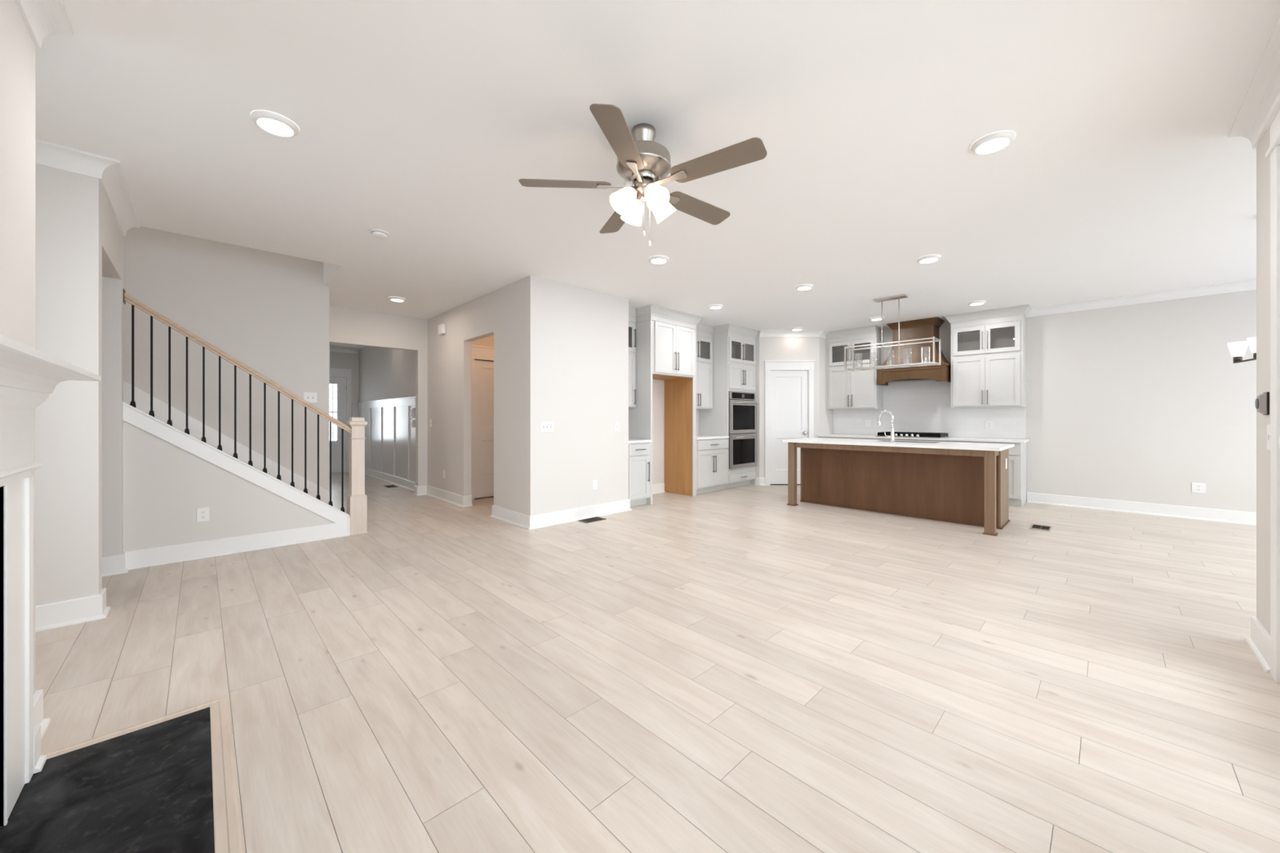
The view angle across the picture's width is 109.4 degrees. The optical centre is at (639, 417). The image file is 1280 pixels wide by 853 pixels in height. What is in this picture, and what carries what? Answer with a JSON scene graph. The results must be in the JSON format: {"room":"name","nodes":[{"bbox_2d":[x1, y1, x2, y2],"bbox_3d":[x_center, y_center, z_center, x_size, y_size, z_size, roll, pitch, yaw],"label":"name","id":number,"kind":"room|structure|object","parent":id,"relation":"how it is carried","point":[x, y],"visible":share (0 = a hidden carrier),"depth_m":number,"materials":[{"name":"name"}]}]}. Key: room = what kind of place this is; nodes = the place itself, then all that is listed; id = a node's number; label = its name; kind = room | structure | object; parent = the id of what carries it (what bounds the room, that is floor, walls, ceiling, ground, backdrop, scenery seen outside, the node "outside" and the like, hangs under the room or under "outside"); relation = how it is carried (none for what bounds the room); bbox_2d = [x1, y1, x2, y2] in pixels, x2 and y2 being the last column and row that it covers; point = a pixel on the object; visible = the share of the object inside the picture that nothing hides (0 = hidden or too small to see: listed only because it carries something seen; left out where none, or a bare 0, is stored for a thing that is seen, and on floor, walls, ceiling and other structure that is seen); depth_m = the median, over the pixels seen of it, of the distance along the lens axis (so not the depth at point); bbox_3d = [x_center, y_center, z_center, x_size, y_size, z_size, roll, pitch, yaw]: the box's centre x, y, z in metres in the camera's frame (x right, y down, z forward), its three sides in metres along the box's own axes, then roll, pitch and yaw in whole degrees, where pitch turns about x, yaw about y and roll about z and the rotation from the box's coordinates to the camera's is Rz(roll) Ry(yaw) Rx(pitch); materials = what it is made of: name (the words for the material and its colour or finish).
{"room":"living room","nodes":[
{"label":"living room","id":0,"kind":"room"},
{"bbox_2d":[0,0,35,694],"bbox_3d":[-1.711,-0.170,0.754,0.493,2.740,2.305,0,0,-44],"label":"wall","id":1,"kind":"structure","parent":0,"point":[17,47],"depth_m":1.58,"materials":[{"name":"white paint"}]},
{"bbox_2d":[33,689,50,739],"bbox_3d":[-2.914,1.130,1.924,0.655,0.140,1.600,0,0,-44],"label":"baseboard","id":2,"kind":"structure","parent":1,"relation":"attached to","point":[38,695],"depth_m":1.74,"materials":[{"name":"white paint"}]},
{"bbox_2d":[14,0,73,48],"bbox_3d":[-1.501,-1.486,0.958,0.092,0.108,2.305,0,0,-44],"label":"trim","id":3,"kind":"structure","parent":1,"relation":"attached to","point":[42,19],"depth_m":1.70,"materials":[{"name":"white paint"}]},
{"bbox_2d":[35,164,102,605],"bbox_3d":[-3.779,-0.170,2.290,1.363,2.740,0.130,0,0,-44],"label":"wall","id":4,"kind":"structure","parent":0,"point":[68,205],"depth_m":2.64,"materials":[{"name":"white paint"}]},
{"bbox_2d":[102,187,121,279],"bbox_3d":[-3.721,-1.305,3.116,0.130,0.470,0.975,0,0,-44],"label":"wall","id":5,"kind":"structure","parent":0,"point":[111,232],"depth_m":3.14,"materials":[{"name":"white paint"}]},
{"bbox_2d":[35,138,140,236],"bbox_3d":[-3.828,-1.486,2.924,0.735,0.108,1.292,0,0,-44],"label":"trim","id":6,"kind":"structure","parent":5,"relation":"attached to","point":[109,172],"depth_m":2.70,"materials":[{"name":"white paint"}]},
{"bbox_2d":[102,226,329,557],"bbox_3d":[-5.012,-1.450,3.337,4.850,5.300,1.190,0,0,-44],"label":"wall","id":7,"kind":"structure","parent":0,"point":[269,312],"depth_m":4.66,"materials":[{"name":"white paint"}]},
{"bbox_2d":[123,380,329,503],"bbox_3d":[-4.354,0.280,4.626,1.990,1.839,0.015,0,0,-44],"label":"trim","id":8,"kind":"structure","parent":7,"relation":"attached to","point":[141,398],"depth_m":4.61,"materials":[{"name":"white paint"}]},
{"bbox_2d":[303,391,316,402],"bbox_3d":[-3.771,-0.232,5.191,0.125,0.117,0.015,0,0,-44],"label":"light switch","id":9,"kind":"object","parent":7,"relation":"attached to","point":[308,397],"visible":0.87,"depth_m":5.19,"materials":[{"name":"white plastic"}]},
{"bbox_2d":[123,420,334,551],"bbox_3d":[-3.565,0.556,4.149,1.532,1.289,0.100,0,0,-44],"label":"wall","id":10,"kind":"structure","parent":0,"point":[165,484],"depth_m":3.82,"materials":[{"name":"white paint"}]},
{"bbox_2d":[35,522,350,631],"bbox_3d":[-3.591,1.130,3.196,2.895,0.140,1.232,0,0,-44],"label":"baseboard","id":11,"kind":"structure","parent":10,"relation":"attached to","point":[140,558],"depth_m":3.71,"materials":[{"name":"white paint"}]},
{"bbox_2d":[196,506,208,522],"bbox_3d":[-3.751,0.832,3.893,0.078,0.117,0.007,0,0,-44],"label":"outlet","id":12,"kind":"object","parent":10,"relation":"attached to","point":[202,513],"visible":1,"depth_m":3.89,"materials":[{"name":"white plastic"}]},
{"bbox_2d":[122,401,350,533],"bbox_3d":[-3.560,0.537,4.147,1.536,1.326,0.139,0,0,-44],"label":"trim","id":13,"kind":"structure","parent":10,"relation":"attached to","point":[135,416],"depth_m":4.00,"materials":[{"name":"white paint"}]},
{"bbox_2d":[329,346,415,403],"bbox_3d":[-5.560,-0.170,8.002,2.160,2.740,4.370,0,0,-44],"label":"wall","id":14,"kind":"structure","parent":0,"point":[377,373],"depth_m":9.04,"materials":[{"name":"white paint"}]},
{"bbox_2d":[329,368,352,472],"bbox_3d":[-6.817,0.062,9.700,1.140,2.275,0.091,0,0,-44],"label":"door","id":15,"kind":"structure","parent":14,"relation":"in","point":[342,378],"depth_m":9.95,"materials":[{"name":"white paint"}]},
{"bbox_2d":[329,346,359,354],"bbox_3d":[-6.979,-1.486,9.466,1.960,0.108,0.092,0,0,-44],"label":"trim","id":16,"kind":"structure","parent":14,"relation":"attached to","point":[332,348],"depth_m":9.95,"materials":[{"name":"white paint"}]},
{"bbox_2d":[351,396,415,482],"bbox_3d":[-4.910,0.425,8.639,0.140,1.550,4.160,0,0,-44],"label":"wainscoting","id":17,"kind":"structure","parent":14,"relation":"attached to","point":[389,443],"depth_m":8.51,"materials":[{"name":"white paint"}]},
{"bbox_2d":[409,408,413,417],"bbox_3d":[-3.815,-0.080,7.584,0.023,0.170,0.110,0,0,-44],"label":"control panel","id":18,"kind":"object","parent":17,"relation":"attached to","point":[411,410],"visible":1,"depth_m":7.55,"materials":[{"name":"white plastic"}]},
{"bbox_2d":[409,419,413,427],"bbox_3d":[-3.815,0.100,7.584,0.023,0.125,0.110,0,0,-44],"label":"control panel","id":19,"kind":"object","parent":17,"relation":"attached to","point":[411,421],"visible":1,"depth_m":7.55,"materials":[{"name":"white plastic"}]},
{"bbox_2d":[364,466,415,490],"bbox_3d":[-4.886,1.130,8.663,0.032,0.140,4.160,0,0,-44],"label":"baseboard","id":20,"kind":"structure","parent":14,"relation":"attached to","point":[405,483],"depth_m":8.34,"materials":[{"name":"white paint"}]},
{"bbox_2d":[329,305,427,486],"bbox_3d":[-4.077,-0.170,6.473,1.960,2.740,0.110,0,0,-44],"label":"wall","id":21,"kind":"structure","parent":0,"point":[353,326],"depth_m":6.83,"materials":[{"name":"white paint"}]},
{"bbox_2d":[413,485,426,495],"bbox_3d":[-3.901,1.130,6.644,1.470,0.140,0.174,0,0,-44],"label":"baseboard","id":22,"kind":"structure","parent":21,"relation":"attached to","point":[421,490],"depth_m":7.04,"materials":[{"name":"white paint"}]},
{"bbox_2d":[471,335,493,498],"bbox_3d":[-1.641,-0.170,6.551,1.435,2.740,1.490,0,0,-44],"label":"wall","id":23,"kind":"structure","parent":0,"point":[488,341],"depth_m":6.76,"materials":[{"name":"white paint"}]},
{"bbox_2d":[471,344,493,500],"bbox_3d":[-2.149,0.070,6.894,0.970,2.260,0.105,0,0,-44],"label":"door","id":24,"kind":"structure","parent":23,"relation":"in","point":[482,371],"depth_m":6.74,"materials":[{"name":"white paint"}]},
{"bbox_2d":[427,275,538,515],"bbox_3d":[-2.260,-0.170,6.083,0.105,2.740,3.200,0,0,-44],"label":"wall","id":25,"kind":"structure","parent":0,"point":[509,313],"depth_m":5.45,"materials":[{"name":"white paint"}]},
{"bbox_2d":[438,323,445,334],"bbox_3d":[-2.889,-1.290,6.616,0.054,0.144,0.180,0,0,-44],"label":"door chime","id":26,"kind":"object","parent":25,"relation":"attached to","point":[442,327],"visible":1,"depth_m":6.56,"materials":[{"name":"white plastic"}]},
{"bbox_2d":[426,485,529,529],"bbox_3d":[-2.222,1.130,6.021,0.137,0.140,3.122,0,0,-44],"label":"baseboard","id":27,"kind":"structure","parent":25,"relation":"attached to","point":[517,518],"depth_m":5.48,"materials":[{"name":"white paint"}]},
{"bbox_2d":[528,277,631,529],"bbox_3d":[-0.920,-0.170,5.660,1.504,2.740,0.792,0,0,-44],"label":"wall","id":28,"kind":"structure","parent":0,"point":[584,333],"depth_m":5.38,"materials":[{"name":"white paint"}]},
{"bbox_2d":[540,421,553,431],"bbox_3d":[-1.029,0.100,5.037,0.165,0.117,0.015,0,0,-44],"label":"light switch","id":29,"kind":"object","parent":28,"relation":"attached to","point":[545,426],"visible":1,"depth_m":5.03,"materials":[{"name":"white plastic"}]},
{"bbox_2d":[592,480,597,489],"bbox_3d":[-0.546,0.816,5.510,0.072,0.117,0.007,0,0,-44],"label":"outlet","id":30,"kind":"object","parent":28,"relation":"attached to","point":[594,482],"visible":1,"depth_m":5.51,"materials":[{"name":"white plastic"}]},
{"bbox_2d":[614,422,618,431],"bbox_3d":[-0.290,0.110,5.753,0.074,0.117,0.015,0,0,-44],"label":"light switch","id":31,"kind":"object","parent":28,"relation":"attached to","point":[616,424],"visible":1,"depth_m":5.75,"materials":[{"name":"white plastic"}]},
{"bbox_2d":[35,471,1279,852],"bbox_3d":[-0.498,1.260,5.507,10.753,0.120,15.400,0,0,-44],"label":"floor","id":32,"kind":"structure","parent":0,"point":[739,669],"depth_m":2.09,"materials":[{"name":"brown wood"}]},
{"bbox_2d":[0,696,242,852],"bbox_3d":[-1.339,1.196,1.114,0.540,0.008,1.812,0,0,-44],"label":"hearth","id":33,"kind":"object","parent":32,"relation":"on","point":[166,784],"visible":0.9,"depth_m":1.44,"materials":[{"name":"black stone"}]},
{"bbox_2d":[0,334,101,827],"bbox_3d":[-1.466,0.517,0.991,0.190,1.350,1.802,0,0,-44],"label":"fireplace mantel","id":34,"kind":"object","parent":33,"relation":"on","point":[28,375],"visible":1,"depth_m":1.38,"materials":[{"name":"white paint"}]},
{"bbox_2d":[0,334,101,381],"bbox_3d":[-1.466,-0.147,0.991,0.190,0.022,1.802,0,0,-44],"label":"shelf","id":35,"kind":"object","parent":34,"relation":"attached to","point":[15,356],"depth_m":1.17,"materials":[{"name":"white paint"}]},
{"bbox_2d":[123,288,368,535],"bbox_3d":[-3.512,0.091,4.201,1.711,2.217,0.168,0,0,-44],"label":"stair railing","id":36,"kind":"object","parent":32,"relation":"on","point":[357,500],"visible":0.93,"depth_m":4.27,"materials":[{"name":"brown wood"}]},
{"bbox_2d":[577,516,606,523],"bbox_3d":[-0.559,1.196,5.316,0.290,0.006,0.160,0,0,-44],"label":"floor vent","id":37,"kind":"object","parent":32,"relation":"in","point":[596,518],"visible":1,"depth_m":5.32,"materials":[{"name":"grey metal"}]},
{"bbox_2d":[583,517,601,521],"bbox_3d":[-0.559,1.197,5.316,0.220,0.004,0.140,0,0,-44],"label":"grille","id":38,"kind":"object","parent":37,"relation":"attached to","point":[593,519],"depth_m":5.33,"materials":[{"name":"grey metal"}]},
{"bbox_2d":[628,442,650,506],"bbox_3d":[-0.208,0.767,6.293,0.460,0.863,0.655,0,0,-44],"label":"base cabinet","id":39,"kind":"object","parent":32,"relation":"on","point":[639,453],"visible":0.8,"depth_m":6.10,"materials":[{"name":"grey paint"}]},
{"bbox_2d":[628,439,652,443],"bbox_3d":[-0.220,0.320,6.307,0.461,0.030,0.637,0,0,-44],"label":"countertop","id":40,"kind":"structure","parent":39,"relation":"on","point":[630,441],"depth_m":6.11,"materials":[{"name":"white stone"}]},
{"bbox_2d":[628,304,702,504],"bbox_3d":[0.317,-0.170,6.796,1.127,2.738,0.680,0,0,-44],"label":"tall cabinet","id":41,"kind":"object","parent":32,"relation":"on","point":[666,338],"visible":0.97,"depth_m":6.72,"materials":[{"name":"grey paint"}]},
{"bbox_2d":[696,438,728,494],"bbox_3d":[0.969,0.767,7.435,0.829,0.863,0.655,0,0,-44],"label":"base cabinet","id":42,"kind":"object","parent":32,"relation":"on","point":[712,455],"visible":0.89,"depth_m":7.20,"materials":[{"name":"grey paint"}]},
{"bbox_2d":[696,435,728,439],"bbox_3d":[0.956,0.320,7.448,0.829,0.030,0.637,0,0,-44],"label":"countertop","id":43,"kind":"structure","parent":42,"relation":"on","point":[698,437],"depth_m":7.32,"materials":[{"name":"white stone"}]},
{"bbox_2d":[698,324,759,488],"bbox_3d":[1.551,-0.170,7.993,0.916,2.738,0.680,0,0,-44],"label":"tall cabinet","id":44,"kind":"object","parent":32,"relation":"on","point":[734,347],"visible":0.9,"depth_m":7.71,"materials":[{"name":"grey paint"}]},
{"bbox_2d":[728,391,757,468],"bbox_3d":[1.610,0.206,7.980,0.763,1.292,0.645,0,0,-44],"label":"double wall oven","id":45,"kind":"object","parent":44,"relation":"in","point":[742,406],"visible":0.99,"depth_m":7.75,"materials":[{"name":"black"}]},
{"bbox_2d":[818,436,875,439],"bbox_3d":[3.695,0.767,7.881,0.658,0.863,0.940,0,0,-44],"label":"base cabinet","id":46,"kind":"object","parent":32,"relation":"on","point":[819,437],"visible":0.02,"depth_m":7.67,"materials":[{"name":"grey paint"}]},
{"bbox_2d":[786,442,1009,536],"bbox_3d":[3.155,0.767,5.746,0.960,0.863,2.291,0,0,-44],"label":"kitchen island","id":47,"kind":"object","parent":32,"relation":"on","point":[955,486],"visible":0.81,"depth_m":5.49,"materials":[{"name":"brown wood"}]},
{"bbox_2d":[782,437,1014,451],"bbox_3d":[3.153,0.320,5.753,1.013,0.030,2.366,0,0,-44],"label":"island countertop","id":48,"kind":"structure","parent":47,"relation":"on","point":[941,445],"depth_m":5.33,"materials":[{"name":"white stone"}]},
{"bbox_2d":[876,409,894,443],"bbox_3d":[3.007,0.106,5.546,0.054,0.399,0.199,0,0,-44],"label":"kitchen faucet","id":49,"kind":"object","parent":48,"relation":"on","point":[892,441],"visible":1,"depth_m":5.49,"materials":[{"name":"silver metal"}]},
{"bbox_2d":[875,440,938,443],"bbox_3d":[3.420,0.439,5.796,0.376,0.260,0.696,0,0,-44],"label":"sink","id":50,"kind":"object","parent":48,"relation":"in","point":[876,441],"visible":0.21,"depth_m":5.94,"materials":[{"name":"silver metal"}]},
{"bbox_2d":[875,438,941,441],"bbox_3d":[4.337,0.767,7.218,0.658,0.863,0.900,0,0,-44],"label":"base cabinet","id":51,"kind":"object","parent":32,"relation":"on","point":[876,438],"visible":0.06,"depth_m":7.01,"materials":[{"name":"grey paint"}]},
{"bbox_2d":[941,440,1026,506],"bbox_3d":[4.967,0.767,6.569,0.658,0.863,0.905,0,0,-44],"label":"base cabinet","id":52,"kind":"object","parent":32,"relation":"on","point":[1018,453],"visible":0.24,"depth_m":6.11,"materials":[{"name":"grey paint"}]},
{"bbox_2d":[817,434,1029,443],"bbox_3d":[4.341,0.320,7.226,0.630,0.030,2.790,0,0,-44],"label":"countertop","id":53,"kind":"structure","parent":52,"relation":"on","point":[966,439],"depth_m":6.74,"materials":[{"name":"white stone"}]},
{"bbox_2d":[875,431,949,438],"bbox_3d":[4.315,0.271,7.201,0.558,0.068,0.890,0,0,-44],"label":"gas cooktop","id":54,"kind":"object","parent":53,"relation":"in","point":[896,434],"visible":0.95,"depth_m":7.02,"materials":[{"name":"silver metal"}]},
{"bbox_2d":[1030,524,1052,531],"bbox_3d":[4.372,1.196,4.944,0.290,0.006,0.160,0,0,-44],"label":"floor vent","id":55,"kind":"object","parent":32,"relation":"in","point":[1042,527],"visible":1,"depth_m":4.93,"materials":[{"name":"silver metal"}]},
{"bbox_2d":[1031,524,1050,529],"bbox_3d":[4.372,1.197,4.944,0.220,0.004,0.140,0,0,-44],"label":"grille","id":56,"kind":"object","parent":55,"relation":"attached to","point":[1035,526],"depth_m":4.96,"materials":[{"name":"grey metal"}]},
{"bbox_2d":[35,0,1279,348],"bbox_3d":[-0.517,-1.680,5.489,10.700,0.280,15.600,0,0,-44],"label":"ceiling","id":57,"kind":"structure","parent":0,"point":[420,122],"depth_m":2.49,"materials":[{"name":"white paint"}]},
{"bbox_2d":[250,110,299,137],"bbox_3d":[-1.904,-1.527,2.370,0.200,0.026,0.200,0,0,-44],"label":"recessed light","id":58,"kind":"object","parent":57,"relation":"in","point":[273,123],"visible":1,"depth_m":2.35,"materials":[{"name":"white plastic"}]},
{"bbox_2d":[368,228,389,238],"bbox_3d":[-2.159,-1.519,3.758,0.144,0.042,0.144,0,0,-44],"label":"smoke detector","id":59,"kind":"object","parent":57,"relation":"attached to","point":[376,233],"visible":1,"depth_m":3.72,"materials":[{"name":"white plastic"}]},
{"bbox_2d":[388,296,405,302],"bbox_3d":[-3.138,-1.527,5.860,0.200,0.026,0.200,0,0,-44],"label":"recessed light","id":60,"kind":"object","parent":57,"relation":"in","point":[395,299],"visible":1,"depth_m":5.81,"materials":[{"name":"white plastic"}]},
{"bbox_2d":[518,103,767,246],"bbox_3d":[0.056,-1.224,2.448,1.236,0.629,1.262,0,0,-44],"label":"ceiling fan","id":61,"kind":"object","parent":57,"relation":"hanging from","point":[644,163],"visible":1,"depth_m":2.34,"materials":[{"name":"brown wood"}]},
{"bbox_2d":[618,185,637,205],"bbox_3d":[-0.056,-1.180,2.394,0.120,0.130,0.066,0,0,-44],"label":"socket","id":62,"kind":"object","parent":61,"relation":"attached to","point":[629,192],"depth_m":2.35,"materials":[{"name":"white glass"}]},
{"bbox_2d":[635,194,641,201],"bbox_3d":[-0.018,-1.180,2.509,0.066,0.130,0.120,0,0,-44],"label":"socket","id":63,"kind":"object","parent":61,"relation":"attached to","point":[638,198],"depth_m":2.47,"materials":[{"name":"brown metal"}]},
{"bbox_2d":[646,183,660,201],"bbox_3d":[0.059,-1.180,2.356,0.066,0.130,0.120,0,0,-44],"label":"socket","id":64,"kind":"object","parent":61,"relation":"attached to","point":[654,195],"depth_m":2.32,"materials":[{"name":"white glass"}]},
{"bbox_2d":[648,255,669,264],"bbox_3d":[0.182,-1.527,4.397,0.200,0.026,0.200,0,0,-44],"label":"recessed light","id":65,"kind":"object","parent":57,"relation":"in","point":[656,260],"visible":1,"depth_m":4.36,"materials":[{"name":"white plastic"}]},
{"bbox_2d":[708,304,723,309],"bbox_3d":[1.043,-1.527,6.255,0.200,0.026,0.200,0,0,-44],"label":"recessed light","id":66,"kind":"object","parent":57,"relation":"in","point":[712,306],"visible":1,"depth_m":6.22,"materials":[{"name":"white plastic"}]},
{"bbox_2d":[791,327,803,330],"bbox_3d":[2.706,-1.527,7.820,0.200,0.026,0.200,0,0,-44],"label":"recessed light","id":67,"kind":"object","parent":57,"relation":"in","point":[793,328],"visible":1,"depth_m":7.79,"materials":[{"name":"white plastic"}]},
{"bbox_2d":[795,284,813,290],"bbox_3d":[1.930,-1.527,5.325,0.200,0.026,0.200,0,0,-44],"label":"recessed light","id":68,"kind":"object","parent":57,"relation":"in","point":[804,286],"visible":1,"depth_m":5.29,"materials":[{"name":"white plastic"}]},
{"bbox_2d":[869,316,884,320],"bbox_3d":[3.660,-1.527,7.006,0.200,0.026,0.200,0,0,-44],"label":"recessed light","id":69,"kind":"object","parent":57,"relation":"in","point":[875,318],"visible":0.94,"depth_m":6.96,"materials":[{"name":"white plastic"}]},
{"bbox_2d":[844,293,941,371],"bbox_3d":[3.209,-1.090,5.812,0.293,0.898,1.041,0,0,-44],"label":"pendant light","id":70,"kind":"object","parent":57,"relation":"hanging from","point":[904,295],"visible":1,"depth_m":5.78,"materials":[{"name":"silver metal"}]},
{"bbox_2d":[916,254,941,263],"bbox_3d":[2.789,-1.527,4.379,0.200,0.026,0.200,0,0,-44],"label":"recessed light","id":71,"kind":"object","parent":57,"relation":"in","point":[931,258],"visible":1,"depth_m":4.34,"materials":[{"name":"white plastic"}]},
{"bbox_2d":[967,300,986,306],"bbox_3d":[4.496,-1.527,6.051,0.200,0.026,0.200,0,0,-44],"label":"recessed light","id":72,"kind":"object","parent":57,"relation":"in","point":[978,302],"visible":1,"depth_m":6.01,"materials":[{"name":"white plastic"}]},
{"bbox_2d":[970,130,1015,155],"bbox_3d":[1.969,-1.527,2.532,0.200,0.026,0.200,0,0,-44],"label":"recessed light","id":73,"kind":"object","parent":57,"relation":"in","point":[994,142],"visible":1,"depth_m":2.51,"materials":[{"name":"white plastic"}]},
{"bbox_2d":[1226,337,1256,363],"bbox_3d":[4.793,-1.000,3.452,0.140,1.079,0.928,0,0,32],"label":"dining chandelier","id":74,"kind":"object","parent":57,"relation":"hanging from","point":[1237,349],"visible":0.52,"depth_m":3.76,"materials":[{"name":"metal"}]},
{"bbox_2d":[1233,356,1242,361],"bbox_3d":[5.008,-0.492,3.799,0.048,0.041,0.048,0,0,32],"label":"socket","id":75,"kind":"object","parent":74,"relation":"attached to","point":[1235,358],"depth_m":3.78,"materials":[{"name":"grey metal"}]},
{"bbox_2d":[652,379,698,484],"bbox_3d":[0.526,-0.170,7.545,3.260,2.740,0.100,0,0,-44],"label":"wall","id":76,"kind":"structure","parent":0,"point":[658,385],"depth_m":7.25,"materials":[{"name":"white paint"}]},
{"bbox_2d":[628,306,635,407],"bbox_3d":[-0.307,-0.845,6.393,0.456,1.389,0.390,0,0,-44],"label":"upper cabinet","id":77,"kind":"object","parent":76,"relation":"attached to","point":[632,311],"visible":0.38,"depth_m":6.39,"materials":[{"name":"grey paint"}]},
{"bbox_2d":[652,483,665,493],"bbox_3d":[0.078,1.130,7.019,0.885,0.140,0.032,0,0,-44],"label":"baseboard","id":78,"kind":"structure","parent":76,"relation":"attached to","point":[657,488],"depth_m":7.23,"materials":[{"name":"white paint"}]},
{"bbox_2d":[696,323,713,408],"bbox_3d":[0.864,-0.845,7.543,0.829,1.389,0.370,0,0,-44],"label":"upper cabinet","id":79,"kind":"object","parent":76,"relation":"attached to","point":[704,332],"visible":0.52,"depth_m":7.59,"materials":[{"name":"grey paint"}]},
{"bbox_2d":[751,332,759,484],"bbox_3d":[1.921,-0.170,8.347,0.100,2.740,0.690,0,0,-44],"label":"wall","id":80,"kind":"structure","parent":0,"point":[757,366],"depth_m":8.10,"materials":[{"name":"white paint"}]},
{"bbox_2d":[759,337,819,477],"bbox_3d":[2.654,-0.170,8.107,1.058,2.740,0.100,0,0,1],"label":"wall","id":81,"kind":"structure","parent":0,"point":[770,348],"depth_m":8.06,"materials":[{"name":"white paint"}]},
{"bbox_2d":[754,476,764,485],"bbox_3d":[2.613,1.130,8.043,1.139,0.140,0.086,0,0,4],"label":"baseboard","id":82,"kind":"structure","parent":81,"relation":"attached to","point":[758,481],"depth_m":8.05,"materials":[{"name":"white paint"}]},
{"bbox_2d":[764,360,815,485],"bbox_3d":[2.651,0.091,8.078,0.893,2.217,0.158,0,0,1],"label":"door","id":83,"kind":"structure","parent":81,"relation":"in","point":[786,389],"depth_m":8.07,"materials":[{"name":"white paint"}]},
{"bbox_2d":[759,329,828,338],"bbox_3d":[2.788,-1.486,8.032,1.333,0.108,0.246,0,0,-8],"label":"trim","id":84,"kind":"structure","parent":81,"relation":"attached to","point":[762,333],"depth_m":8.03,"materials":[{"name":"white paint"}]},
{"bbox_2d":[819,337,833,435],"bbox_3d":[3.358,-0.170,8.289,0.586,2.740,0.100,0,0,-44],"label":"wall","id":85,"kind":"structure","parent":0,"point":[826,416],"depth_m":8.16,"materials":[{"name":"white paint"}]},
{"bbox_2d":[854,289,1256,512],"bbox_3d":[6.091,-0.170,5.977,0.120,2.740,6.900,0,0,-44],"label":"wall","id":86,"kind":"structure","parent":0,"point":[1144,402],"depth_m":5.67,"materials":[{"name":"white paint"}]},
{"bbox_2d":[825,325,883,409],"bbox_3d":[3.760,-0.845,8.007,0.402,1.389,0.860,0,0,-44],"label":"upper cabinet","id":87,"kind":"object","parent":86,"relation":"attached to","point":[845,389],"visible":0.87,"depth_m":7.90,"materials":[{"name":"grey paint"}]},
{"bbox_2d":[876,316,951,386],"bbox_3d":[4.401,-1.044,7.280,0.491,0.989,0.991,0,0,-44],"label":"range hood","id":88,"kind":"object","parent":86,"relation":"attached to","point":[925,327],"visible":0.84,"depth_m":7.16,"materials":[{"name":"brown wood"}]},
{"bbox_2d":[833,380,1025,439],"bbox_3d":[4.556,-0.148,7.467,0.010,0.904,2.740,0,0,-44],"label":"tile backsplash","id":89,"kind":"structure","parent":86,"relation":"attached to","point":[916,406],"depth_m":7.34,"materials":[{"name":"white tile"}]},
{"bbox_2d":[985,421,993,428],"bbox_3d":[5.216,0.108,6.773,0.007,0.117,0.100,0,0,-44],"label":"outlet","id":90,"kind":"object","parent":89,"relation":"attached to","point":[988,424],"visible":1,"depth_m":6.77,"materials":[{"name":"white plastic"}]},
{"bbox_2d":[944,304,1031,408],"bbox_3d":[5.082,-0.845,6.643,0.402,1.389,0.976,0,0,-44],"label":"upper cabinet","id":91,"kind":"object","parent":86,"relation":"attached to","point":[988,347],"visible":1,"depth_m":6.55,"materials":[{"name":"grey paint"}]},
{"bbox_2d":[1026,492,1256,525],"bbox_3d":[6.907,1.130,5.027,0.032,0.140,4.000,0,0,-44],"label":"baseboard","id":92,"kind":"structure","parent":86,"relation":"attached to","point":[1168,510],"depth_m":5.63,"materials":[{"name":"white paint"}]},
{"bbox_2d":[1026,278,1256,317],"bbox_3d":[6.882,-1.486,5.010,0.092,0.108,4.010,0,0,-44],"label":"trim","id":93,"kind":"structure","parent":86,"relation":"attached to","point":[1249,284],"depth_m":5.61,"materials":[{"name":"white paint"}]},
{"bbox_2d":[1191,482,1205,493],"bbox_3d":[6.602,0.830,5.358,0.007,0.120,0.105,0,0,-44],"label":"outlet","id":94,"kind":"object","parent":86,"relation":"attached to","point":[1197,487],"visible":1,"depth_m":5.36,"materials":[{"name":"white plastic"}]},
{"bbox_2d":[1256,128,1270,635],"bbox_3d":[1.439,-0.170,0.545,5.225,2.740,0.120,0,0,-44],"label":"wall","id":95,"kind":"structure","parent":0,"point":[1263,163],"depth_m":2.30,"materials":[{"name":"white paint"}]},
{"bbox_2d":[1228,14,1279,148],"bbox_3d":[1.408,-1.486,0.663,5.105,0.108,0.092,0,0,-44],"label":"trim","id":96,"kind":"structure","parent":95,"relation":"attached to","point":[1264,89],"depth_m":2.12,"materials":[{"name":"white paint"}]},
{"bbox_2d":[1254,391,1269,414],"bbox_3d":[3.089,-0.070,2.254,0.090,0.112,0.033,0,0,-44],"label":"thermostat","id":97,"kind":"object","parent":95,"relation":"attached to","point":[1262,401],"visible":1,"depth_m":2.23,"materials":[{"name":"black"}]},
{"bbox_2d":[1264,424,1270,450],"bbox_3d":[3.033,0.095,2.187,0.120,0.125,0.015,0,0,-44],"label":"light switch","id":98,"kind":"object","parent":95,"relation":"attached to","point":[1268,436],"visible":0.55,"depth_m":2.20,"materials":[{"name":"white plastic"}]},
{"bbox_2d":[1261,91,1279,684],"bbox_3d":[2.295,-0.095,1.404,2.000,2.590,0.160,0,0,-44],"label":"door","id":99,"kind":"structure","parent":95,"relation":"in","point":[1272,121],"depth_m":2.05,"materials":[{"name":"white paint"}]},
{"bbox_3d":[4.281,-0.170,1.317,0.120,2.740,2.730,0,0,-44],"label":"wall","id":100,"kind":"structure","parent":0,"visible":0},
{"bbox_2d":[1244,616,1270,673],"bbox_3d":[4.043,1.130,1.331,0.457,0.140,2.682,0,0,-44],"label":"baseboard","id":101,"kind":"structure","parent":100,"relation":"attached to","point":[1259,642],"depth_m":2.27,"materials":[{"name":"white paint"}]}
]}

